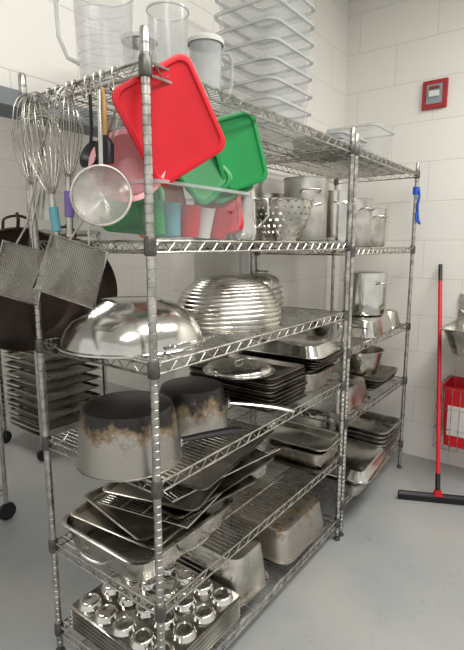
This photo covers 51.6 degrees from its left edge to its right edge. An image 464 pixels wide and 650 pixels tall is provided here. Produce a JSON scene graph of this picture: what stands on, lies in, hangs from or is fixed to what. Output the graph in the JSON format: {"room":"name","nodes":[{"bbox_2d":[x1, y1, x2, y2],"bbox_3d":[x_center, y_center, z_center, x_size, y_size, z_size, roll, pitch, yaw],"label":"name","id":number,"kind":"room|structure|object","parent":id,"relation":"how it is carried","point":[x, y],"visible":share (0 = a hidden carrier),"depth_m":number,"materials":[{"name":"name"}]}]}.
{"room":"commercial kitchen","nodes":[
{"label":"commercial kitchen","id":0,"kind":"room"},
{"bbox_2d":[0,116,79,397],"bbox_3d":[-3.780,-0.606,3.134,0.100,3.400,6.720,7,12,36],"label":"wall","id":1,"kind":"structure","parent":0,"point":[13,197],"depth_m":5.04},
{"bbox_2d":[75,133,174,391],"bbox_3d":[-0.523,-0.887,4.814,3.100,3.400,0.100,7,12,36],"label":"wall","id":2,"kind":"structure","parent":0,"point":[129,270],"depth_m":5.32,"materials":[{"name":"white tile"}]},
{"bbox_2d":[0,0,348,480],"bbox_3d":[-1.191,-0.288,1.238,0.150,3.400,6.720,7,12,36],"label":"wall","id":3,"kind":"structure","parent":0,"point":[29,44],"depth_m":2.59,"materials":[{"name":"white tile"}]},
{"bbox_2d":[0,85,125,136],"bbox_3d":[-1.724,-0.577,0.461,0.170,0.055,4.930,7,12,36],"label":"trim","id":4,"kind":"structure","parent":3,"relation":"attached to","point":[8,96],"depth_m":1.77,"materials":[{"name":"grey paint"}]},
{"bbox_2d":[54,224,116,342],"bbox_3d":[-0.657,-0.157,1.929,0.057,0.487,0.438,8,13,41],"label":"paella pan","id":5,"kind":"object","parent":3,"relation":"hanging from","point":[108,285],"visible":0.16,"depth_m":2.06,"materials":[{"name":"metal"}]},
{"bbox_2d":[0,379,463,649],"bbox_3d":[-0.608,1.509,1.101,8.000,0.100,6.720,7,12,36],"label":"floor","id":6,"kind":"structure","parent":0,"point":[394,579],"depth_m":2.41,"materials":[{"name":"paint"}]},
{"bbox_2d":[0,403,15,519],"bbox_3d":[-1.803,0.365,2.484,0.475,1.699,1.060,7,12,36],"label":"wire cart","id":7,"kind":"object","parent":6,"relation":"on","point":[8,509],"visible":1,"depth_m":2.82,"materials":[{"name":"silver metal"}]},
{"bbox_2d":[0,229,107,460],"bbox_3d":[-1.469,0.112,3.901,0.578,1.729,0.710,7,12,36],"label":"rack","id":8,"kind":"object","parent":6,"relation":"on","point":[68,385],"visible":0.38,"depth_m":3.86,"materials":[{"name":"silver metal"}]},
{"bbox_2d":[18,25,355,649],"bbox_3d":[-0.054,0.183,2.128,0.617,2.177,1.398,7,12,36],"label":"wire shelving unit","id":9,"kind":"object","parent":6,"relation":"on","point":[145,63],"visible":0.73,"depth_m":1.75,"materials":[{"name":"silver metal"}]},
{"bbox_2d":[0,212,81,351],"bbox_3d":[-0.744,-0.149,1.702,0.438,0.487,0.058,-7,12,-37],"label":"paella pan","id":10,"kind":"object","parent":9,"relation":"attached to","point":[17,322],"visible":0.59,"depth_m":1.73,"materials":[{"name":"metal"}]},
{"bbox_2d":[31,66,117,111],"bbox_3d":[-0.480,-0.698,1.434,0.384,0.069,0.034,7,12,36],"label":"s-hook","id":11,"kind":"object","parent":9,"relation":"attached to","point":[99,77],"visible":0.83,"depth_m":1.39,"materials":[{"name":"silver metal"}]},
{"bbox_2d":[0,114,52,305],"bbox_3d":[-0.676,-0.361,1.526,0.234,0.602,0.059,0,10,-2],"label":"skimmer","id":12,"kind":"object","parent":11,"relation":"hanging from","point":[20,265],"visible":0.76,"depth_m":1.57,"materials":[{"name":"silver metal"}]},
{"bbox_2d":[12,94,45,248],"bbox_3d":[-0.643,-0.476,1.539,0.100,0.491,0.100,-6,11,-32],"label":"whisk","id":13,"kind":"object","parent":11,"relation":"hanging from","point":[30,183],"visible":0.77,"depth_m":1.53,"materials":[{"name":"silver metal"}]},
{"bbox_2d":[34,111,49,219],"bbox_3d":[-0.606,-0.510,1.531,0.068,0.340,0.008,1,10,7],"label":"spatula","id":14,"kind":"object","parent":11,"relation":"hanging from","point":[42,211],"visible":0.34,"depth_m":1.55,"materials":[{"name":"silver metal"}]},
{"bbox_2d":[23,91,64,235],"bbox_3d":[-0.574,-0.456,1.484,0.116,0.500,0.116,-5,11,-29],"label":"whisk","id":15,"kind":"object","parent":11,"relation":"hanging from","point":[53,209],"visible":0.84,"depth_m":1.48,"materials":[{"name":"silver metal"}]},
{"bbox_2d":[52,86,83,237],"bbox_3d":[-0.482,-0.476,1.423,0.090,0.430,0.093,-6,11,-32],"label":"whisk","id":16,"kind":"object","parent":11,"relation":"hanging from","point":[69,211],"visible":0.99,"depth_m":1.43,"materials":[{"name":"silver metal"}]},
{"bbox_2d":[32,108,119,309],"bbox_3d":[-0.452,-0.342,1.382,0.281,0.596,0.059,0,10,-1],"label":"skimmer","id":17,"kind":"object","parent":11,"relation":"hanging from","point":[70,270],"visible":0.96,"depth_m":1.42,"materials":[{"name":"silver metal"}]},
{"bbox_2d":[80,94,96,167],"bbox_3d":[-0.404,-0.553,1.375,0.084,0.204,0.047,7,12,36],"label":"ladle","id":18,"kind":"object","parent":11,"relation":"hanging from","point":[84,157],"visible":0.59,"depth_m":1.39,"materials":[{"name":"plastic"}]},
{"bbox_2d":[69,90,132,226],"bbox_3d":[-0.363,-0.458,1.323,0.172,0.366,0.049,-1,10,-3],"label":"mesh strainer","id":19,"kind":"object","parent":11,"relation":"hanging from","point":[103,198],"visible":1,"depth_m":1.34,"materials":[{"name":"silver metal"}]},
{"bbox_2d":[95,87,113,163],"bbox_3d":[-0.357,-0.553,1.337,0.068,0.200,0.024,7,12,36],"label":"spatula","id":20,"kind":"object","parent":11,"relation":"hanging from","point":[108,145],"visible":0.77,"depth_m":1.33,"materials":[{"name":"black plastic"}]},
{"bbox_2d":[53,0,133,91],"bbox_3d":[-0.389,-0.862,1.443,0.188,0.265,0.205,5,11,27],"label":"pitcher","id":21,"kind":"object","parent":9,"relation":"on","point":[55,2],"visible":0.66,"depth_m":1.41,"materials":[{"name":"plastic"}]},
{"bbox_2d":[88,129,165,201],"bbox_3d":[-0.303,-0.468,1.417,0.224,0.215,0.122,0,10,-1],"label":"plastic lid","id":22,"kind":"object","parent":9,"relation":"hanging from","point":[127,158],"visible":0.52,"depth_m":1.45,"materials":[{"name":"plastic"}]},
{"bbox_2d":[57,296,205,358],"bbox_3d":[-0.334,-0.014,1.675,0.546,0.152,0.510,7,12,36],"label":"mixing bowl","id":23,"kind":"object","parent":9,"relation":"on","point":[117,328],"visible":0.91,"depth_m":1.51,"materials":[{"name":"silver metal"}]},
{"bbox_2d":[120,30,158,49],"bbox_3d":[-0.334,-0.911,1.751,0.136,0.260,0.136,7,12,36],"label":"canister","id":24,"kind":"object","parent":9,"relation":"on","point":[134,39],"visible":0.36,"depth_m":1.75,"materials":[{"name":"plastic"}]},
{"bbox_2d":[61,496,233,581],"bbox_3d":[-0.309,0.777,1.892,0.497,0.105,0.614,7,12,36],"label":"roasting pan","id":25,"kind":"object","parent":9,"relation":"on","point":[132,561],"visible":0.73,"depth_m":1.77,"materials":[{"name":"silver metal"}]},
{"bbox_2d":[70,492,199,549],"bbox_3d":[-0.287,0.694,1.947,0.420,0.018,0.600,7,11,30],"label":"sheet pan","id":26,"kind":"object","parent":25,"relation":"on","point":[86,512],"visible":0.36,"depth_m":1.75,"materials":[{"name":"silver metal"}]},
{"bbox_2d":[84,475,256,540],"bbox_3d":[-0.241,0.673,1.972,0.600,0.019,0.420,-11,15,-43],"label":"sheet pan","id":27,"kind":"object","parent":26,"relation":"on","point":[141,528],"visible":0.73,"depth_m":1.81,"materials":[{"name":"grey metal"}]},
{"bbox_2d":[98,493,221,528],"bbox_3d":[-0.206,0.648,2.017,0.407,0.010,0.585,4,11,26],"label":"cooling rack","id":28,"kind":"object","parent":27,"relation":"on","point":[108,495],"visible":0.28,"depth_m":1.80,"materials":[{"name":"silver metal"}]},
{"bbox_2d":[147,449,273,517],"bbox_3d":[-0.154,0.614,2.047,0.420,0.054,0.600,8,12,40],"label":"sheet pan","id":29,"kind":"object","parent":27,"relation":"on","point":[234,478],"visible":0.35,"depth_m":1.99,"materials":[{"name":"grey metal"}]},
{"bbox_2d":[102,467,233,510],"bbox_3d":[-0.202,0.592,2.029,0.420,0.048,0.600,4,10,22],"label":"sheet pan","id":30,"kind":"object","parent":29,"relation":"on","point":[194,501],"visible":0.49,"depth_m":1.82,"materials":[{"name":"silver metal"}]},
{"bbox_2d":[142,441,279,502],"bbox_3d":[-0.138,0.565,2.078,0.584,0.051,0.406,-9,13,-42],"label":"cooling rack","id":31,"kind":"object","parent":30,"relation":"on","point":[263,442],"visible":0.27,"depth_m":1.96,"materials":[{"name":"silver metal"}]},
{"bbox_2d":[161,419,273,490],"bbox_3d":[-0.127,0.531,2.088,0.420,0.048,0.599,6,11,30],"label":"sheet pan","id":32,"kind":"object","parent":31,"relation":"on","point":[206,478],"visible":0.4,"depth_m":2.00,"materials":[{"name":"silver metal"}]},
{"bbox_2d":[70,561,239,649],"bbox_3d":[-0.302,1.137,1.925,0.516,0.114,0.456,7,12,36],"label":"pans","id":33,"kind":"object","parent":9,"relation":"on","point":[108,619],"visible":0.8,"depth_m":1.85,"materials":[{"name":"metal"}]},
{"bbox_2d":[75,390,242,481],"bbox_3d":[-0.273,0.341,1.677,0.549,0.196,0.352,-8,13,-41],"label":"saucepan","id":34,"kind":"object","parent":9,"relation":"on","point":[114,432],"visible":0.94,"depth_m":1.48,"materials":[{"name":"metal"}]},
{"bbox_2d":[76,179,250,200],"bbox_3d":[-0.221,-0.382,1.679,0.386,0.170,0.526,7,12,36],"label":"clear storage bin","id":35,"kind":"object","parent":9,"relation":"on","point":[138,181],"visible":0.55,"depth_m":1.51,"materials":[{"name":"plastic"}]},
{"bbox_2d":[100,185,164,234],"bbox_3d":[-0.320,-0.381,1.552,0.207,0.180,0.073,-2,10,-11],"label":"plastic lid","id":36,"kind":"object","parent":35,"relation":"in","point":[131,223],"visible":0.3,"depth_m":1.54,"materials":[{"name":"green plastic"}]},
{"bbox_2d":[138,180,185,237],"bbox_3d":[-0.257,-0.416,1.701,0.219,0.219,0.032,-4,10,-24],"label":"plastic lid","id":37,"kind":"object","parent":35,"relation":"in","point":[172,193],"visible":0.09,"depth_m":1.72,"materials":[{"name":"plastic"}]},
{"bbox_2d":[112,53,224,184],"bbox_3d":[-0.169,-0.578,1.361,0.344,0.351,0.055,-4,10,-24],"label":"plastic lid","id":38,"kind":"object","parent":35,"relation":"in","point":[187,133],"visible":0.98,"depth_m":1.36,"materials":[{"name":"red plastic"}]},
{"bbox_2d":[136,200,233,239],"bbox_3d":[-0.147,-0.346,1.605,0.104,0.117,0.391,9,13,43],"label":"plastic cups","id":39,"kind":"object","parent":35,"relation":"in","point":[172,219],"visible":0.95,"depth_m":1.57,"materials":[{"name":"multicoloured plastic"}]},
{"bbox_2d":[177,156,232,204],"bbox_3d":[-0.117,-0.540,1.650,0.249,0.253,0.062,-3,10,-16],"label":"plastic lid","id":40,"kind":"object","parent":35,"relation":"in","point":[207,173],"visible":0.48,"depth_m":1.66,"materials":[{"name":"green plastic"}]},
{"bbox_2d":[194,195,243,233],"bbox_3d":[-0.051,-0.440,1.764,0.190,0.231,0.070,1,10,3],"label":"plastic lid","id":41,"kind":"object","parent":35,"relation":"in","point":[236,225],"visible":0.27,"depth_m":1.75,"materials":[{"name":"plastic"}]},
{"bbox_2d":[212,185,253,204],"bbox_3d":[-0.036,-0.575,1.714,0.254,0.284,0.040,-5,11,-29],"label":"plastic lid","id":42,"kind":"object","parent":35,"relation":"in","point":[223,197],"visible":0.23,"depth_m":1.72,"materials":[{"name":"green plastic"}]},
{"bbox_2d":[215,110,267,189],"bbox_3d":[0.025,-0.613,1.696,0.242,0.279,0.025,-5,11,-27],"label":"plastic lid","id":43,"kind":"object","parent":35,"relation":"in","point":[242,154],"visible":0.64,"depth_m":1.70,"materials":[{"name":"green plastic"}]},
{"bbox_2d":[146,1,188,22],"bbox_3d":[-0.209,-0.888,1.585,0.140,0.270,0.140,7,12,36],"label":"canister","id":44,"kind":"object","parent":9,"relation":"on","point":[156,2],"visible":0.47,"depth_m":1.53,"materials":[{"name":"plastic"}]},
{"bbox_2d":[192,237,220,239],"bbox_3d":[-0.111,-0.440,2.168,0.210,0.122,0.210,7,12,36],"label":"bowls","id":45,"kind":"object","parent":9,"relation":"on","point":[194,238],"visible":0.02,"depth_m":2.12,"materials":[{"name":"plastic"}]},
{"bbox_2d":[187,32,233,117],"bbox_3d":[-0.092,-0.926,1.809,0.140,0.270,0.164,6,11,31],"label":"water pitcher","id":46,"kind":"object","parent":9,"relation":"on","point":[205,49],"visible":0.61,"depth_m":1.75,"materials":[{"name":"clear plastic"}]},
{"bbox_2d":[176,522,269,606],"bbox_3d":[-0.074,1.050,2.213,0.470,0.190,0.280,7,12,36],"label":"roasting pan","id":47,"kind":"object","parent":9,"relation":"on","point":[245,574],"visible":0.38,"depth_m":2.09,"materials":[{"name":"silver metal"}]},
{"bbox_2d":[159,376,294,436],"bbox_3d":[-0.047,0.306,1.968,0.544,0.169,0.298,-4,10,-22],"label":"saucepan","id":48,"kind":"object","parent":9,"relation":"on","point":[199,403],"visible":0.83,"depth_m":1.82,"materials":[{"name":"metal"}]},
{"bbox_2d":[221,182,262,240],"bbox_3d":[0.028,-0.556,2.372,0.264,0.284,0.292,7,12,36],"label":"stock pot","id":49,"kind":"object","parent":9,"relation":"on","point":[258,187],"visible":0.1,"depth_m":2.30,"materials":[{"name":"metal"}]},
{"bbox_2d":[188,352,307,413],"bbox_3d":[0.073,0.262,2.267,0.498,0.158,0.338,7,12,36],"label":"pans","id":50,"kind":"object","parent":9,"relation":"on","point":[286,385],"visible":0.6,"depth_m":2.12,"materials":[{"name":"silver metal"}]},
{"bbox_2d":[203,357,274,379],"bbox_3d":[0.030,0.172,2.089,0.314,0.046,0.314,7,12,36],"label":"lid","id":51,"kind":"object","parent":50,"relation":"on","point":[237,368],"visible":1,"depth_m":2.01,"materials":[{"name":"silver metal"}]},
{"bbox_2d":[229,189,269,240],"bbox_3d":[0.058,-0.447,1.960,0.120,0.204,0.156,-9,13,-43],"label":"pitcher","id":52,"kind":"object","parent":9,"relation":"on","point":[249,231],"visible":0.62,"depth_m":1.93,"materials":[{"name":"silver metal"}]},
{"bbox_2d":[241,270,284,310],"bbox_3d":[0.128,-0.181,2.521,0.288,0.203,0.381,7,12,36],"label":"bowls","id":53,"kind":"object","parent":9,"relation":"on","point":[272,281],"visible":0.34,"depth_m":2.44,"materials":[{"name":"silver metal"}]},
{"bbox_2d":[251,434,276,477],"bbox_3d":[0.086,0.639,2.414,0.316,0.204,0.224,7,12,36],"label":"stock pot","id":54,"kind":"object","parent":9,"relation":"on","point":[261,472],"visible":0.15,"depth_m":2.34,"materials":[{"name":"silver metal"}]},
{"bbox_2d":[214,0,314,124],"bbox_3d":[0.146,-1.168,2.142,0.326,0.638,0.396,7,12,36],"label":"bins","id":55,"kind":"object","parent":9,"relation":"on","point":[258,41],"visible":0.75,"depth_m":2.08,"materials":[{"name":"plastic"}]},
{"bbox_2d":[260,193,283,240],"bbox_3d":[0.173,-0.566,2.552,0.239,0.244,0.261,7,12,36],"label":"stock pot","id":56,"kind":"object","parent":9,"relation":"on","point":[264,195],"visible":0.15,"depth_m":2.44,"materials":[{"name":"silver metal"}]},
{"bbox_2d":[223,479,326,564],"bbox_3d":[0.194,0.993,2.519,0.490,0.140,0.552,7,12,36],"label":"roasting pan","id":57,"kind":"object","parent":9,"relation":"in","point":[289,535],"visible":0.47,"depth_m":2.39,"materials":[{"name":"silver metal"}]},
{"bbox_2d":[263,558,289,565],"bbox_3d":[0.186,1.078,2.539,0.486,0.028,0.466,7,12,36],"label":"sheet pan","id":58,"kind":"object","parent":9,"relation":"on","point":[263,558],"visible":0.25,"depth_m":2.24,"materials":[{"name":"silver metal"}]},
{"bbox_2d":[256,197,321,240],"bbox_3d":[0.228,-0.470,2.167,0.304,0.182,0.280,7,12,36],"label":"colander","id":59,"kind":"object","parent":9,"relation":"on","point":[287,221],"visible":0.85,"depth_m":2.08,"materials":[{"name":"silver metal"}]},
{"bbox_2d":[260,418,343,473],"bbox_3d":[0.336,0.643,2.569,0.466,0.145,0.286,7,12,34],"label":"hotel pan","id":60,"kind":"object","parent":9,"relation":"on","point":[304,447],"visible":0.71,"depth_m":2.49,"materials":[{"name":"silver metal"}]},
{"bbox_2d":[283,176,328,241],"bbox_3d":[0.365,-0.569,2.388,0.245,0.304,0.268,7,12,36],"label":"stock pot","id":61,"kind":"object","parent":9,"relation":"on","point":[313,187],"visible":0.75,"depth_m":2.30,"materials":[{"name":"metal"}]},
{"bbox_2d":[304,363,335,390],"bbox_3d":[0.284,0.246,2.534,0.466,0.100,0.296,7,12,36],"label":"hotel pan","id":62,"kind":"object","parent":9,"relation":"on","point":[320,377],"visible":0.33,"depth_m":2.38,"materials":[{"name":"silver metal"}]},
{"bbox_2d":[238,349,344,372],"bbox_3d":[0.300,0.159,2.505,0.513,0.076,0.331,7,12,36],"label":"pans","id":63,"kind":"object","parent":62,"relation":"on","point":[311,365],"visible":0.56,"depth_m":2.35,"materials":[{"name":"metal"}]},
{"bbox_2d":[239,332,339,358],"bbox_3d":[0.294,0.094,2.470,0.470,0.055,0.330,6,11,33],"label":"cover","id":64,"kind":"object","parent":63,"relation":"on","point":[298,346],"visible":0.77,"depth_m":2.36,"materials":[{"name":"silver metal"}]},
{"bbox_2d":[254,134,419,536],"bbox_3d":[0.690,0.027,3.120,0.617,2.157,1.078,7,12,36],"label":"wire shelving unit","id":65,"kind":"object","parent":6,"relation":"on","point":[377,170],"visible":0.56,"depth_m":2.89,"materials":[{"name":"silver metal"}]},
{"bbox_2d":[293,244,316,246],"bbox_3d":[0.476,-0.602,3.012,0.264,0.224,0.235,7,12,36],"label":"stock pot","id":66,"kind":"object","parent":65,"relation":"on","point":[302,245],"visible":0.09,"depth_m":2.94,"materials":[{"name":"silver metal"}]},
{"bbox_2d":[287,404,323,427],"bbox_3d":[0.492,0.726,3.222,0.264,0.334,0.292,7,12,36],"label":"stock pot","id":67,"kind":"object","parent":65,"relation":"on","point":[299,419],"visible":0.09,"depth_m":3.11,"materials":[{"name":"metal"}]},
{"bbox_2d":[292,131,367,162],"bbox_3d":[0.539,-0.977,2.648,0.314,0.090,0.356,7,12,36],"label":"lids","id":68,"kind":"object","parent":65,"relation":"on","point":[342,135],"visible":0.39,"depth_m":2.51,"materials":[{"name":"plastic"}]},
{"bbox_2d":[293,372,370,413],"bbox_3d":[0.576,0.390,2.939,0.450,0.130,0.430,7,12,36],"label":"roasting pan","id":69,"kind":"object","parent":65,"relation":"on","point":[358,396],"visible":0.35,"depth_m":2.78,"materials":[{"name":"silver metal"}]},
{"bbox_2d":[316,190,347,246],"bbox_3d":[0.578,-0.592,2.710,0.239,0.304,0.261,7,12,36],"label":"stock pot","id":70,"kind":"object","parent":65,"relation":"on","point":[336,223],"visible":0.44,"depth_m":2.61,"materials":[{"name":"silver metal"}]},
{"bbox_2d":[306,316,368,342],"bbox_3d":[0.613,0.034,2.725,0.409,0.124,0.248,7,12,36],"label":"saucepan","id":71,"kind":"object","parent":65,"relation":"on","point":[333,331],"visible":0.51,"depth_m":2.67,"materials":[{"name":"silver metal"}]},
{"bbox_2d":[308,472,376,495],"bbox_3d":[0.706,0.887,2.937,0.356,0.110,0.446,7,12,36],"label":"pans","id":72,"kind":"object","parent":65,"relation":"on","point":[352,488],"visible":0.32,"depth_m":2.76,"materials":[{"name":"silver metal"}]},
{"bbox_2d":[323,439,388,483],"bbox_3d":[0.718,0.805,2.914,0.366,0.055,0.466,6,11,33],"label":"cover","id":73,"kind":"object","parent":72,"relation":"on","point":[364,461],"visible":0.5,"depth_m":2.81,"materials":[{"name":"silver metal"}]},
{"bbox_2d":[326,123,394,139],"bbox_3d":[0.788,-1.081,2.949,0.326,0.200,0.366,7,12,36],"label":"clear storage bin","id":74,"kind":"object","parent":65,"relation":"on","point":[366,124],"visible":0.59,"depth_m":2.82,"materials":[{"name":"plastic"}]},
{"bbox_2d":[331,361,397,390],"bbox_3d":[0.883,0.349,3.332,0.470,0.081,0.473,7,12,36],"label":"pans","id":75,"kind":"object","parent":65,"relation":"on","point":[385,373],"visible":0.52,"depth_m":3.26,"materials":[{"name":"silver metal"}]},
{"bbox_2d":[339,344,384,375],"bbox_3d":[0.864,0.241,3.240,0.308,0.164,0.308,7,12,36],"label":"hotel pan","id":76,"kind":"object","parent":75,"relation":"on","point":[366,362],"visible":0.6,"depth_m":3.13,"materials":[{"name":"silver metal"}]},
{"bbox_2d":[355,198,374,246],"bbox_3d":[0.745,-0.620,2.933,0.280,0.284,0.212,7,12,36],"label":"stock pot","id":77,"kind":"object","parent":65,"relation":"on","point":[364,209],"visible":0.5,"depth_m":2.84,"materials":[{"name":"metal"}]},
{"bbox_2d":[338,313,394,338],"bbox_3d":[0.809,-0.015,3.087,0.370,0.100,0.490,6,11,34],"label":"hotel pan","id":78,"kind":"object","parent":65,"relation":"on","point":[379,325],"visible":0.49,"depth_m":2.89,"materials":[{"name":"silver metal"}]},
{"bbox_2d":[341,270,390,315],"bbox_3d":[0.858,-0.212,3.105,0.313,0.278,0.286,3,10,17],"label":"stock pot","id":79,"kind":"object","parent":78,"relation":"on","point":[369,286],"visible":0.73,"depth_m":2.99,"materials":[{"name":"silver metal"}]},
{"bbox_2d":[333,409,401,452],"bbox_3d":[0.948,0.766,3.391,0.406,0.200,0.366,7,12,36],"label":"pans","id":80,"kind":"object","parent":65,"relation":"on","point":[376,429],"visible":0.64,"depth_m":3.33,"materials":[{"name":"metal"}]},
{"bbox_2d":[368,208,387,246],"bbox_3d":[0.912,-0.637,3.158,0.256,0.244,0.228,7,12,36],"label":"stock pot","id":81,"kind":"object","parent":65,"relation":"on","point":[379,215],"visible":0.4,"depth_m":3.07,"materials":[{"name":"silver metal"}]},
{"bbox_2d":[385,309,402,326],"bbox_3d":[1.007,-0.064,3.384,0.370,0.100,0.200,7,12,36],"label":"hotel pan","id":82,"kind":"object","parent":65,"relation":"on","point":[393,314],"visible":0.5,"depth_m":3.26,"materials":[{"name":"silver metal"}]},
{"bbox_2d":[413,187,420,224],"bbox_3d":[1.241,-0.799,3.220,0.050,0.248,0.066,-4,10,-21],"label":"clip","id":83,"kind":"object","parent":65,"relation":"attached to","point":[416,190],"visible":1,"depth_m":3.20,"materials":[{"name":"plastic"}]},
{"bbox_2d":[398,264,463,505],"bbox_3d":[1.447,0.366,3.130,0.458,1.486,0.719,7,12,36],"label":"squeegee","id":84,"kind":"object","parent":6,"relation":"on","point":[436,496],"visible":1,"depth_m":3.09,"materials":[{"name":"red plastic"}]},
{"bbox_2d":[333,0,463,467],"bbox_3d":[2.793,-0.509,2.559,4.650,3.400,0.180,7,12,36],"label":"wall","id":85,"kind":"structure","parent":0,"point":[394,47],"depth_m":3.49,"materials":[{"name":"white tile"}]},
{"bbox_2d":[421,77,448,110],"bbox_3d":[1.389,-1.585,3.294,0.164,0.186,0.044,7,12,36],"label":"fire alarm","id":86,"kind":"object","parent":85,"relation":"attached to","point":[434,92],"visible":1,"depth_m":3.28,"materials":[{"name":"red plastic"}]},
{"bbox_2d":[432,375,463,453],"bbox_3d":[1.619,0.616,3.287,0.355,0.426,0.360,7,12,36],"label":"wall basket","id":87,"kind":"object","parent":85,"relation":"attached to","point":[443,408],"visible":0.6,"depth_m":3.22,"materials":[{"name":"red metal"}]},
{"bbox_2d":[442,376,463,448],"bbox_3d":[1.619,0.609,3.295,0.300,0.420,0.310,7,12,36],"label":"bucket","id":88,"kind":"object","parent":87,"relation":"in","point":[454,382],"visible":0.95,"depth_m":3.23,"materials":[{"name":"plastic"}]},
{"bbox_2d":[439,294,463,355],"bbox_3d":[1.640,0.032,3.073,0.499,0.599,0.524,7,12,36],"label":"sink","id":89,"kind":"object","parent":85,"relation":"attached to","point":[454,330],"visible":1,"depth_m":3.03,"materials":[{"name":"silver metal"}]}
]}

